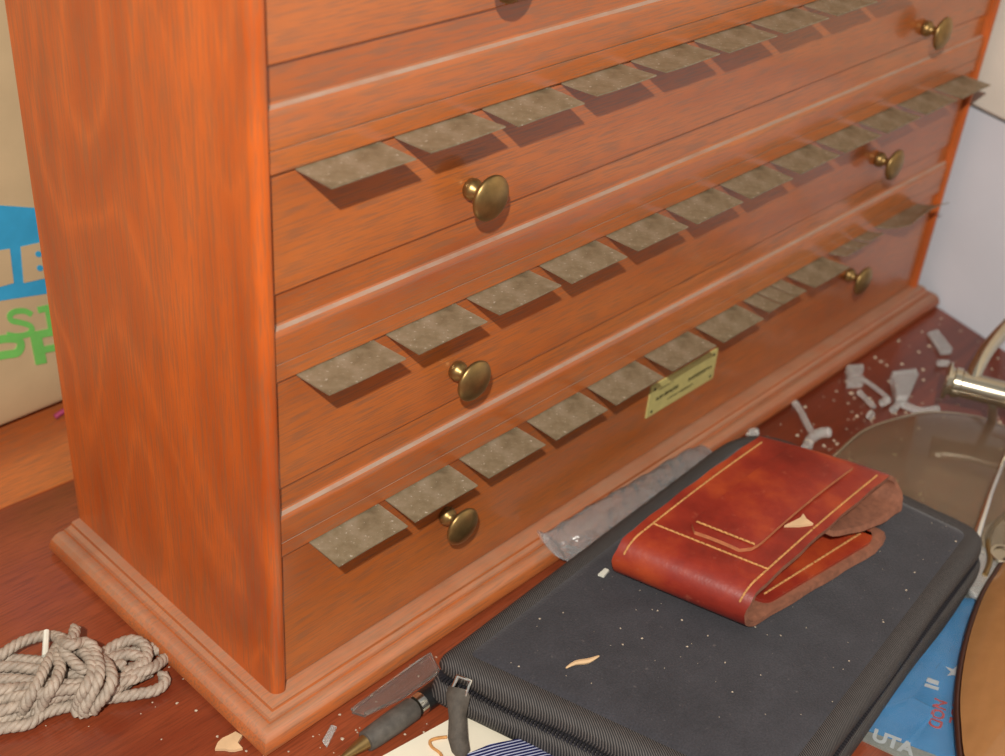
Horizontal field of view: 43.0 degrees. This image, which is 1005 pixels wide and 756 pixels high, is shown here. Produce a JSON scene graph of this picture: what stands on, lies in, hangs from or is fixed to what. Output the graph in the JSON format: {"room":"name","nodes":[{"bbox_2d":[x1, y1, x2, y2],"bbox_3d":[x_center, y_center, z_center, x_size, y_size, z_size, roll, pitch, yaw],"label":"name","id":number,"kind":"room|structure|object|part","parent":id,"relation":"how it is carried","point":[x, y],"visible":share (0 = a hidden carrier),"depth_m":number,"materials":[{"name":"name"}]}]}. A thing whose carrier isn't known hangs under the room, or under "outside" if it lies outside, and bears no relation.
{"room":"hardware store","nodes":[
{"label":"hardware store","id":0,"kind":"room"},
{"bbox_2d":[0,307,1004,755],"bbox_3d":[-0.097,0.168,0.403,1.170,0.029,1.381,31,42,33],"label":"table","id":1,"kind":"object","parent":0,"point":[39,591],"visible":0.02,"depth_m":0.50,"materials":[{"name":"brown wood"}]},
{"bbox_2d":[0,0,61,424],"bbox_3d":[-0.284,-0.098,0.537,0.161,0.234,0.320,31,42,33],"label":"cardboard box","id":2,"kind":"object","parent":1,"relation":"on","point":[29,375],"visible":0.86,"depth_m":0.54,"materials":[{"name":"beige cardboard"}]},
{"bbox_2d":[53,408,63,418],"bbox_3d":[-0.202,0.016,0.586,0.002,0.003,0.010,28,40,30],"label":"scrap","id":3,"kind":"object","parent":1,"relation":"on","point":[58,414],"visible":0.52,"depth_m":0.58,"materials":[{"name":"paper"}]},
{"bbox_2d":[0,623,170,734],"bbox_3d":[-0.156,0.101,0.451,0.083,0.020,0.043,-7,36,-18],"label":"rope","id":4,"kind":"object","parent":1,"relation":"on","point":[77,676],"visible":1,"depth_m":0.45,"materials":[{"name":"beige fabric"}]},
{"bbox_2d":[215,731,242,751],"bbox_3d":[-0.094,0.125,0.440,0.009,0.001,0.008,2,34,-4],"label":"crumb","id":5,"kind":"object","parent":1,"relation":"on","point":[229,743],"visible":1,"depth_m":0.44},
{"bbox_2d":[322,725,336,746],"bbox_3d":[-0.061,0.125,0.445,0.003,0.001,0.009,12,34,10],"label":"shard","id":6,"kind":"object","parent":1,"relation":"on","point":[327,738],"visible":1,"depth_m":0.44},
{"bbox_2d":[341,680,439,755],"bbox_3d":[-0.030,0.117,0.455,0.009,0.009,0.075,31,42,33],"label":"pen","id":7,"kind":"object","parent":1,"relation":"on","point":[407,712],"visible":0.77,"depth_m":0.45,"materials":[{"name":"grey rubber"}]},
{"bbox_2d":[351,652,439,716],"bbox_3d":[-0.037,0.113,0.465,0.010,0.003,0.040,31,42,33],"label":"shard","id":8,"kind":"object","parent":1,"relation":"on","point":[424,669],"visible":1,"depth_m":0.47},
{"bbox_2d":[383,717,511,755],"bbox_3d":[-0.007,0.143,0.426,0.085,0.001,0.086,31,42,33],"label":"paper card","id":9,"kind":"object","parent":1,"relation":"on","point":[479,736],"visible":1,"depth_m":0.45,"materials":[{"name":"white paper"}]},
{"bbox_2d":[428,735,446,755],"bbox_3d":[-0.023,0.128,0.444,0.006,0.001,0.011,5,34,0],"label":"wire","id":10,"kind":"object","parent":9,"relation":"on","point":[444,736],"visible":1,"depth_m":0.45,"materials":[{"name":"orange"}]},
{"bbox_2d":[5,0,1000,755],"bbox_3d":[0.048,-0.122,0.530,0.143,0.333,0.478,31,42,33],"label":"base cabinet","id":11,"kind":"object","parent":1,"relation":"on","point":[353,304],"visible":1,"depth_m":0.44,"materials":[{"name":"brown wood"}]},
{"bbox_3d":[-0.112,-0.046,0.396,0.128,0.312,0.005,31,42,33],"label":"panel","id":12,"kind":"part","parent":11,"relation":"part of","materials":[{"name":"brown wood"}]},
{"bbox_3d":[0.093,-0.177,0.458,0.009,0.037,0.447,31,42,33],"label":"drawer","id":13,"kind":"part","parent":11,"relation":"part of","materials":[{"name":"brown wood"}]},
{"bbox_3d":[-0.017,0.054,0.476,0.012,0.016,0.016,31,42,33],"label":"knob","id":14,"kind":"part","parent":11,"relation":"part of","materials":[{"name":"gold metal"}]},
{"bbox_3d":[-0.012,-0.001,0.440,0.012,0.016,0.016,31,42,33],"label":"knob","id":15,"kind":"part","parent":11,"relation":"part of","materials":[{"name":"gold metal"}]},
{"bbox_3d":[-0.006,-0.058,0.403,0.012,0.016,0.016,31,42,33],"label":"knob","id":16,"kind":"part","parent":11,"relation":"part of","materials":[{"name":"gold metal"}]},
{"bbox_3d":[0.035,0.011,0.620,0.140,0.010,0.478,31,42,33],"label":"moulding","id":17,"kind":"part","parent":11,"relation":"part of","materials":[{"name":"brown wood"}]},
{"bbox_3d":[0.000,-0.116,0.366,0.012,0.016,0.016,31,42,33],"label":"knob","id":18,"kind":"part","parent":11,"relation":"part of","materials":[{"name":"gold metal"}]},
{"bbox_3d":[0.090,-0.149,0.476,0.013,0.031,0.449,31,42,33],"label":"rail","id":19,"kind":"part","parent":11,"relation":"part of","materials":[{"name":"brown wood"}]},
{"bbox_3d":[0.077,0.001,0.577,0.009,0.059,0.447,31,42,33],"label":"drawer","id":20,"kind":"part","parent":11,"relation":"part of","materials":[{"name":"brown wood"}]},
{"bbox_3d":[0.080,-0.036,0.553,0.013,0.028,0.449,31,42,33],"label":"rail","id":21,"kind":"part","parent":11,"relation":"part of","materials":[{"name":"brown wood"}]},
{"bbox_3d":[0.083,-0.063,0.533,0.009,0.041,0.447,31,42,33],"label":"drawer","id":22,"kind":"part","parent":11,"relation":"part of","materials":[{"name":"brown wood"}]},
{"bbox_3d":[0.085,-0.094,0.514,0.013,0.030,0.449,31,42,33],"label":"rail","id":23,"kind":"part","parent":11,"relation":"part of","materials":[{"name":"brown wood"}]},
{"bbox_3d":[0.088,-0.120,0.495,0.009,0.037,0.447,31,42,33],"label":"drawer","id":24,"kind":"part","parent":11,"relation":"part of","materials":[{"name":"brown wood"}]},
{"bbox_3d":[0.081,0.002,0.574,0.001,0.017,0.050,31,42,33],"label":"name plate","id":25,"kind":"part","parent":11,"relation":"part of","materials":[{"name":"gold metal"}]},
{"bbox_2d":[656,365,711,400],"bbox_3d":[0.082,0.002,0.575,0.001,0.009,0.041,31,42,33],"label":"print","id":26,"kind":"object","parent":11,"relation":"on","point":[687,382],"depth_m":0.58},
{"bbox_3d":[0.182,-0.051,0.653,0.012,0.016,0.016,31,42,33],"label":"knob","id":27,"kind":"part","parent":11,"relation":"part of","materials":[{"name":"gold metal"}]},
{"bbox_3d":[0.187,-0.104,0.618,0.012,0.016,0.016,31,42,33],"label":"knob","id":28,"kind":"part","parent":11,"relation":"part of","materials":[{"name":"gold metal"}]},
{"bbox_3d":[0.201,-0.161,0.593,0.012,0.016,0.016,31,42,33],"label":"knob","id":29,"kind":"part","parent":11,"relation":"part of","materials":[{"name":"gold metal"}]},
{"bbox_3d":[0.203,-0.209,0.680,0.128,0.312,0.005,31,42,33],"label":"panel","id":30,"kind":"part","parent":11,"relation":"part of","materials":[{"name":"brown wood"}]},
{"bbox_2d":[467,739,551,755],"bbox_3d":[0.026,0.143,0.423,0.087,0.005,0.020,27,40,29],"label":"striped tie","id":31,"kind":"object","parent":1,"relation":"on","point":[516,747],"visible":1,"depth_m":0.44,"materials":[{"name":"fabric"}]},
{"bbox_2d":[45,318,1001,752],"bbox_3d":[0.077,0.065,0.554,0.533,0.001,0.134,-20,41,-33],"label":"crumbs","id":32,"kind":"object","parent":1,"relation":"on","point":[922,369],"visible":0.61,"depth_m":0.64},
{"bbox_2d":[537,445,711,560],"bbox_3d":[0.059,0.052,0.548,0.102,0.010,0.021,-22,42,-34],"label":"plastic sleeve","id":33,"kind":"object","parent":1,"relation":"on","point":[574,534],"visible":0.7,"depth_m":0.54,"materials":[{"name":"plastic"}]},
{"bbox_2d":[432,436,981,755],"bbox_3d":[0.088,0.094,0.488,0.136,0.024,0.235,31,42,33],"label":"case","id":34,"kind":"object","parent":1,"relation":"on","point":[643,698],"visible":0.74,"depth_m":0.46,"materials":[{"name":"black fabric"}]},
{"bbox_3d":[-0.015,0.118,0.439,0.008,0.015,0.022,-1,34,-9],"label":"zip pull","id":35,"kind":"part","parent":34,"relation":"part of","materials":[{"name":"leather"}]},
{"bbox_2d":[566,655,598,668],"bbox_3d":[0.028,0.100,0.449,0.014,0.002,0.002,-10,37,-21],"label":"wood splinter","id":36,"kind":"object","parent":34,"relation":"on","point":[587,660],"visible":1,"depth_m":0.45,"materials":[{"name":"beige wood"}]},
{"bbox_2d":[598,568,608,577],"bbox_3d":[0.039,0.075,0.488,0.002,0.001,0.005,24,38,26],"label":"chip","id":37,"kind":"object","parent":34,"relation":"on","point":[603,573],"visible":1,"depth_m":0.49,"materials":[{"name":"white plastic"}]},
{"bbox_2d":[511,526,956,714],"bbox_3d":[0.095,0.081,0.487,0.104,0.001,0.190,31,42,33],"label":"lint specks","id":38,"kind":"object","parent":34,"relation":"on","point":[946,526],"visible":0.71,"depth_m":0.47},
{"bbox_2d":[612,436,902,626],"bbox_3d":[0.105,0.058,0.500,0.066,0.024,0.121,31,42,33],"label":"pouch","id":39,"kind":"object","parent":34,"relation":"on","point":[722,545],"visible":1,"depth_m":0.49,"materials":[{"name":"brown leather"}]},
{"bbox_2d":[784,514,812,526],"bbox_3d":[0.112,0.055,0.489,0.011,0.001,0.006,-12,37,-23],"label":"flake","id":40,"kind":"object","parent":39,"relation":"on","point":[802,521],"visible":1,"depth_m":0.49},
{"bbox_2d":[746,428,758,436],"bbox_3d":[0.120,0.026,0.613,0.005,0.004,0.004,-5,35,-15],"label":"shard","id":41,"kind":"object","parent":1,"relation":"on","point":[752,431],"visible":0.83,"depth_m":0.61},
{"bbox_2d":[792,400,813,432],"bbox_3d":[0.148,0.020,0.627,0.004,0.003,0.026,-1,34,-9],"label":"shard","id":42,"kind":"object","parent":1,"relation":"on","point":[796,404],"visible":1,"depth_m":0.63},
{"bbox_2d":[801,427,831,449],"bbox_3d":[0.150,0.029,0.612,0.008,0.005,0.023,31,42,33],"label":"shard","id":43,"kind":"object","parent":1,"relation":"on","point":[813,436],"visible":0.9,"depth_m":0.61},
{"bbox_2d":[845,364,863,387],"bbox_3d":[0.183,-0.001,0.662,0.009,0.004,0.020,10,34,7],"label":"shard","id":44,"kind":"object","parent":1,"relation":"on","point":[853,373],"visible":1,"depth_m":0.66},
{"bbox_2d":[857,390,875,408],"bbox_3d":[0.184,0.011,0.646,0.003,0.003,0.014,-8,36,-19],"label":"shard","id":45,"kind":"object","parent":1,"relation":"on","point":[860,393],"visible":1,"depth_m":0.65},
{"bbox_2d":[866,410,874,419],"bbox_3d":[0.182,0.018,0.633,0.004,0.004,0.002,-18,40,-31],"label":"shard","id":46,"kind":"object","parent":1,"relation":"on","point":[870,414],"visible":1,"depth_m":0.63},
{"bbox_2d":[864,378,890,398],"bbox_3d":[0.192,0.006,0.655,0.003,0.002,0.019,-14,38,-26],"label":"shard","id":47,"kind":"object","parent":1,"relation":"on","point":[881,392],"visible":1,"depth_m":0.66},
{"bbox_2d":[879,396,890,406],"bbox_3d":[0.193,0.012,0.645,0.005,0.004,0.004,-21,42,-33],"label":"shard","id":48,"kind":"object","parent":1,"relation":"on","point":[886,400],"visible":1,"depth_m":0.64},
{"bbox_2d":[889,368,918,402],"bbox_3d":[0.205,0.004,0.656,0.013,0.006,0.032,19,36,20],"label":"shard","id":49,"kind":"object","parent":1,"relation":"on","point":[902,382],"visible":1,"depth_m":0.65},
{"bbox_2d":[889,400,939,412],"bbox_3d":[0.207,0.015,0.642,0.026,0.004,0.009,4,34,-2],"label":"shard","id":50,"kind":"object","parent":1,"relation":"on","point":[897,405],"visible":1,"depth_m":0.64},
{"bbox_2d":[832,318,1004,599],"bbox_3d":[0.247,0.021,0.588,0.184,0.055,0.115,-15,39,-28],"label":"sunglasses","id":51,"kind":"object","parent":1,"relation":"on","point":[952,464],"visible":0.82,"depth_m":0.59,"materials":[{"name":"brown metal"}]},
{"bbox_3d":[0.215,0.077,0.545,0.030,0.003,0.065,23,38,25],"label":"hinge plate","id":52,"kind":"part","parent":51,"relation":"part of","materials":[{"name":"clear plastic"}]},
{"bbox_3d":[0.262,-0.021,0.630,0.101,0.028,0.034,-10,37,-21],"label":"curved arm","id":53,"kind":"part","parent":51,"relation":"part of","materials":[{"name":"silver metal"}]},
{"bbox_3d":[0.238,0.017,0.619,0.005,0.020,0.017,26,39,28],"label":"post","id":54,"kind":"part","parent":51,"relation":"part of","materials":[{"name":"metal"}]},
{"bbox_2d":[862,593,975,755],"bbox_3d":[0.179,0.116,0.487,0.061,0.004,0.115,31,42,33],"label":"packet","id":55,"kind":"object","parent":1,"relation":"on","point":[917,720],"visible":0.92,"depth_m":0.47,"materials":[{"name":"blue plastic"}]},
{"bbox_2d":[927,329,952,354],"bbox_3d":[0.240,-0.020,0.700,0.008,0.002,0.024,1,34,-6],"label":"shard","id":56,"kind":"object","parent":1,"relation":"on","point":[943,347],"visible":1,"depth_m":0.70},
{"bbox_2d":[937,360,949,365],"bbox_3d":[0.235,-0.008,0.680,0.006,0.004,0.004,0,34,-8],"label":"shard","id":57,"kind":"object","parent":1,"relation":"on","point":[939,362],"visible":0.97,"depth_m":0.68},
{"bbox_2d":[953,557,1004,755],"bbox_3d":[0.227,0.108,0.488,0.108,0.015,0.174,31,42,33],"label":"lens","id":58,"kind":"object","parent":1,"relation":"on","point":[979,687],"visible":1,"depth_m":0.48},
{"bbox_2d":[918,104,1004,350],"bbox_3d":[0.262,-0.080,0.719,0.020,0.144,1.220,-14,38,-26],"label":"wall","id":59,"kind":"structure","parent":0,"point":[964,265],"depth_m":0.70,"materials":[{"name":"white paint"}]},
{"bbox_2d":[971,0,1004,119],"bbox_3d":[0.284,-0.349,0.537,0.023,0.503,1.220,-14,38,-26],"label":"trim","id":60,"kind":"structure","parent":59,"relation":"attached to","point":[991,99],"depth_m":0.66,"materials":[{"name":"white paint"}]}
]}

